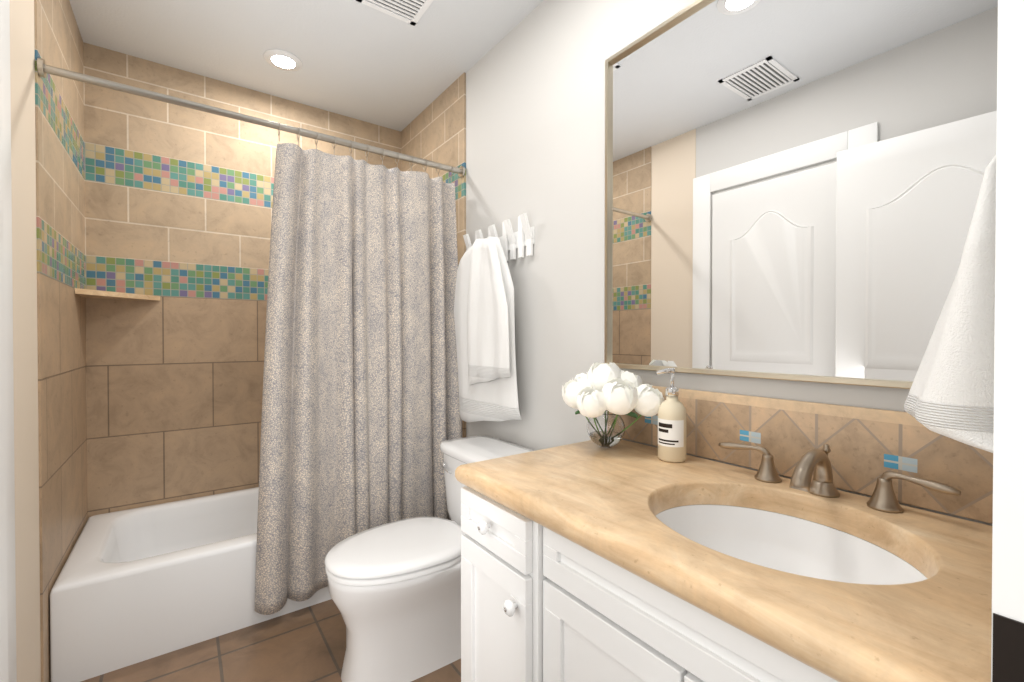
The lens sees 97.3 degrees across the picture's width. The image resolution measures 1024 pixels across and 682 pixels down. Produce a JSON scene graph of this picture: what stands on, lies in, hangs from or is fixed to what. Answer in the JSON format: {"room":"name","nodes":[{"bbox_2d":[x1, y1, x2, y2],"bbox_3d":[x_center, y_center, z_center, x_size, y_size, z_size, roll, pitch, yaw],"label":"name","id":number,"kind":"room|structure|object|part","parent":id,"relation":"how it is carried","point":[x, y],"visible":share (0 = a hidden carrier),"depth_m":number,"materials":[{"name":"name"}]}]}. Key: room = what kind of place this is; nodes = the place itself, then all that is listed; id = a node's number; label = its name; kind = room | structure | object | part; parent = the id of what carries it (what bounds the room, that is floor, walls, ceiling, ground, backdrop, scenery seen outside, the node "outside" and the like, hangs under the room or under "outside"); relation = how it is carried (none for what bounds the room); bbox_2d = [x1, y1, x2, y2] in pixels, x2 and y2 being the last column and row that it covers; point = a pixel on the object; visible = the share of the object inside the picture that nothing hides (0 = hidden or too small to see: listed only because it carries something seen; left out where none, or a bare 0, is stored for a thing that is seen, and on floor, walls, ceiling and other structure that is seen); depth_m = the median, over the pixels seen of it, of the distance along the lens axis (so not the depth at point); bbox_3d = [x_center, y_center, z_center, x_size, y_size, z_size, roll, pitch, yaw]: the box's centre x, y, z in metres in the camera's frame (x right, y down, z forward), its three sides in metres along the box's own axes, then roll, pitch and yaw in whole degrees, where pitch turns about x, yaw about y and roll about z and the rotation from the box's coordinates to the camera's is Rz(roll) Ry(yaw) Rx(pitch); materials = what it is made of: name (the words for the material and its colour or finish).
{"room":"bathroom","nodes":[
{"label":"bathroom","id":0,"kind":"room"},
{"bbox_2d":[10,0,40,681],"bbox_3d":[-1.377,-0.105,1.262,0.004,2.500,0.340,0,1,-36],"label":"wall","id":1,"kind":"structure","parent":0,"point":[25,340],"depth_m":1.29,"materials":[{"name":"beige paint"}]},
{"bbox_2d":[81,599,460,681],"bbox_3d":[-0.104,1.179,0.859,1.950,0.060,4.450,0,1,-36],"label":"floor","id":2,"kind":"structure","parent":0,"point":[307,644],"depth_m":1.62,"materials":[{"name":"tile"}]},
{"bbox_2d":[50,487,331,681],"bbox_3d":[-1.117,0.969,2.219,1.514,0.335,0.752,0,1,-36],"label":"bathtub","id":3,"kind":"object","parent":2,"relation":"on","point":[134,586],"visible":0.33,"depth_m":1.69,"materials":[{"name":"white ceramic"}]},
{"bbox_2d":[325,436,533,681],"bbox_3d":[-0.290,0.789,1.692,0.775,0.704,0.504,0,1,-36],"label":"toilet","id":4,"kind":"object","parent":2,"relation":"on","point":[394,587],"visible":0.69,"depth_m":1.52,"materials":[{"name":"white ceramic"}]},
{"bbox_3d":[-0.401,0.754,1.611,0.495,0.019,0.380,0,1,-36],"label":"seat","id":5,"kind":"part","parent":4,"relation":"part of","materials":[{"name":"white ceramic"}]},
{"bbox_3d":[-0.401,0.725,1.611,0.500,0.028,0.384,0,1,-36],"label":"lid","id":6,"kind":"part","parent":4,"relation":"part of","materials":[{"name":"white ceramic"}]},
{"bbox_3d":[-0.287,0.952,1.696,0.768,0.378,0.372,0,1,-36],"label":"bowl","id":7,"kind":"part","parent":4,"relation":"part of","materials":[{"name":"white ceramic"}]},
{"bbox_3d":[-0.270,0.526,1.872,0.028,0.027,0.092,0,1,-36],"label":"lever","id":8,"kind":"part","parent":4,"relation":"part of","materials":[{"name":"silver metal"}]},
{"bbox_3d":[-0.086,0.455,1.838,0.266,0.039,0.504,0,1,-36],"label":"tank lid","id":9,"kind":"part","parent":4,"relation":"part of","materials":[{"name":"white ceramic"}]},
{"bbox_2d":[455,386,992,681],"bbox_3d":[0.371,0.645,0.954,0.622,1.007,0.981,0,1,-36],"label":"bathroom vanity","id":10,"kind":"object","parent":2,"relation":"on","point":[620,561],"visible":0.94,"depth_m":0.87,"materials":[{"name":"white painted wood"},{"name":"travertine"},{"name":"white ceramic"}]},
{"bbox_3d":[-0.064,0.432,1.049,0.028,0.032,0.032,0,1,-36],"label":"knob","id":11,"kind":"part","parent":10,"relation":"part of","materials":[{"name":"white ceramic"}]},
{"bbox_3d":[-0.002,0.570,0.966,0.028,0.032,0.032,0,1,-36],"label":"knob","id":12,"kind":"part","parent":10,"relation":"part of","materials":[{"name":"white ceramic"}]},
{"bbox_2d":[562,362,663,447],"bbox_3d":[0.282,0.191,1.333,0.267,0.254,0.301,0,1,-36],"label":"vase","id":13,"kind":"object","parent":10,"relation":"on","point":[603,397],"visible":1,"depth_m":1.29,"materials":[{"name":"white plant"}]},
{"bbox_3d":[0.282,0.266,1.356,0.114,0.104,0.114,0,1,-36],"label":"glass","id":14,"kind":"part","parent":13,"relation":"part of","materials":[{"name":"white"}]},
{"bbox_2d":[656,368,686,462],"bbox_3d":[0.432,0.196,1.217,0.074,0.247,0.074,0,1,-36],"label":"soap dispenser","id":15,"kind":"object","parent":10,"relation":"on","point":[672,421],"visible":1,"depth_m":1.19,"materials":[{"name":"beige plastic"}]},
{"bbox_2d":[718,442,781,483],"bbox_3d":[0.571,0.284,1.081,0.055,0.074,0.136,0,1,-36],"label":"handle","id":16,"kind":"object","parent":10,"relation":"on","point":[767,473],"depth_m":1.05,"materials":[{"name":"brown metal"}]},
{"bbox_2d":[789,444,840,497],"bbox_3d":[0.619,0.272,0.927,0.162,0.102,0.059,0,1,-36],"label":"faucet","id":17,"kind":"object","parent":10,"relation":"on","point":[817,461],"depth_m":0.93,"materials":[{"name":"brown metal"}]},
{"bbox_2d":[866,471,961,513],"bbox_3d":[0.746,0.287,0.841,0.055,0.074,0.136,0,1,-36],"label":"handle","id":18,"kind":"object","parent":10,"relation":"on","point":[883,500],"depth_m":0.86,"materials":[{"name":"brown metal"}]},
{"bbox_2d":[69,0,543,130],"bbox_3d":[-0.104,-1.381,0.835,1.950,0.060,4.450,0,1,-36],"label":"ceiling","id":19,"kind":"structure","parent":0,"point":[362,62],"depth_m":2.06,"materials":[{"name":"white paint"}]},
{"bbox_2d":[263,49,302,70],"bbox_3d":[-1.110,-1.358,2.188,0.170,0.010,0.170,0,1,-36],"label":"recessed light","id":20,"kind":"object","parent":19,"relation":"in","point":[282,60],"visible":1,"depth_m":2.18,"materials":[{"name":"white"}]},
{"bbox_2d":[356,0,432,25],"bbox_3d":[-0.423,-1.355,1.730,0.250,0.008,0.330,0,1,-36],"label":"ceiling vent","id":21,"kind":"object","parent":19,"relation":"in","point":[411,12],"visible":1,"depth_m":1.83,"materials":[{"name":"white metal"}]},
{"bbox_2d":[466,0,992,525],"bbox_3d":[0.587,-0.105,1.265,0.100,2.500,4.310,0,1,-36],"label":"wall","id":22,"kind":"structure","parent":0,"point":[536,114],"depth_m":1.74,"materials":[{"name":"grey paint"}]},
{"bbox_2d":[401,72,465,437],"bbox_3d":[-0.480,-0.118,2.634,0.010,2.500,0.820,0,1,-36],"label":"tile","id":23,"kind":"structure","parent":22,"relation":"attached to","point":[435,130],"depth_m":2.44,"materials":[{"name":"beige tile"}]},
{"bbox_2d":[37,58,464,176],"bbox_3d":[-0.865,-0.860,1.857,1.518,0.054,0.054,0,1,-36],"label":"curtain rod","id":24,"kind":"object","parent":23,"relation":"attached to","point":[44,69],"visible":0.96,"depth_m":1.70,"materials":[{"name":"silver metal"}]},
{"bbox_2d":[278,122,452,176],"bbox_3d":[-0.620,-0.840,2.037,0.780,0.076,0.045,0,1,-36],"label":"curtain rings","id":25,"kind":"object","parent":24,"relation":"hanging from","point":[365,151],"visible":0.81,"depth_m":1.98,"materials":[{"name":"silver metal"}]},
{"bbox_2d":[254,143,461,614],"bbox_3d":[-0.635,0.128,2.031,0.922,1.870,0.100,0,1,-36],"label":"fabric","id":26,"kind":"object","parent":25,"relation":"hanging from","point":[361,420],"visible":0.92,"depth_m":1.97,"materials":[{"name":"grey fabric"}]},
{"bbox_2d":[454,213,533,421],"bbox_3d":[-0.131,-0.067,2.030,0.157,0.923,0.542,0,1,-36],"label":"hook rail","id":27,"kind":"object","parent":22,"relation":"attached to","point":[484,318],"visible":1,"depth_m":1.93,"materials":[{"name":"white fabric"}]},
{"bbox_2d":[466,238,510,385],"bbox_3d":[-0.116,-0.119,1.916,0.047,0.644,0.336,0,1,-36],"label":"towel","id":28,"kind":"object","parent":27,"relation":"hanging from","point":[488,306],"depth_m":1.90,"materials":[{"name":"white fabric"}]},
{"bbox_2d":[604,0,997,388],"bbox_3d":[0.608,-0.422,1.126,0.026,1.027,0.975,0,1,-36],"label":"mirror","id":29,"kind":"object","parent":22,"relation":"attached to","point":[792,188],"visible":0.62,"depth_m":1.05,"materials":[{"name":"clear glass"}]},
{"bbox_3d":[-1.374,-0.117,2.570,1.770,2.500,0.110,0,1,-36],"label":"wall","id":30,"kind":"structure","parent":0,"visible":0},
{"bbox_2d":[75,288,159,300],"bbox_3d":[-1.764,-0.208,2.036,0.268,0.022,0.268,0,1,-36],"label":"shower shelf","id":31,"kind":"object","parent":30,"relation":"attached to","point":[87,293],"visible":1,"depth_m":2.02,"materials":[{"name":"stone"}]},
{"bbox_2d":[83,42,400,517],"bbox_3d":[-1.343,-0.117,2.518,1.540,2.500,0.010,0,1,-36],"label":"tile","id":32,"kind":"structure","parent":30,"relation":"attached to","point":[178,207],"depth_m":2.27,"materials":[{"name":"beige tile"}]},
{"bbox_3d":[0.332,-0.095,0.225,1.540,2.500,0.120,0,1,-36],"label":"wall","id":33,"kind":"structure","parent":0,"visible":0},
{"bbox_2d":[904,155,995,452],"bbox_3d":[0.689,-0.116,0.660,0.309,0.511,0.160,0,1,-36],"label":"hanging towel","id":34,"kind":"object","parent":33,"relation":"attached to","point":[951,394],"visible":0.58,"depth_m":0.57,"materials":[{"name":"white fabric"}]},
{"bbox_2d":[991,0,1023,681],"bbox_3d":[0.121,0.081,0.080,0.977,2.150,0.143,0,1,-36],"label":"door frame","id":35,"kind":"structure","parent":33,"relation":"attached to","point":[1008,532],"depth_m":0.36,"materials":[{"name":"white wood"}]},
{"bbox_3d":[0.406,0.288,0.349,0.002,0.132,0.047,0,1,-36],"label":"door jamb strike","id":36,"kind":"part","parent":35,"relation":"part of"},
{"bbox_3d":[-0.738,-0.096,0.298,0.100,2.500,4.310,0,1,-36],"label":"wall","id":37,"kind":"structure","parent":0,"visible":0},
{"bbox_2d":[0,0,16,681],"bbox_3d":[-0.984,0.061,0.757,0.047,2.178,0.958,0,1,-36],"label":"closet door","id":38,"kind":"structure","parent":37,"relation":"in","point":[8,671],"depth_m":1.10,"materials":[{"name":"white"}]},
{"bbox_2d":[34,0,87,681],"bbox_3d":[-1.716,-0.109,1.732,0.010,2.500,0.820,0,1,-36],"label":"tile","id":39,"kind":"structure","parent":37,"relation":"attached to","point":[61,304],"depth_m":1.63,"materials":[{"name":"beige tile"}]}
]}

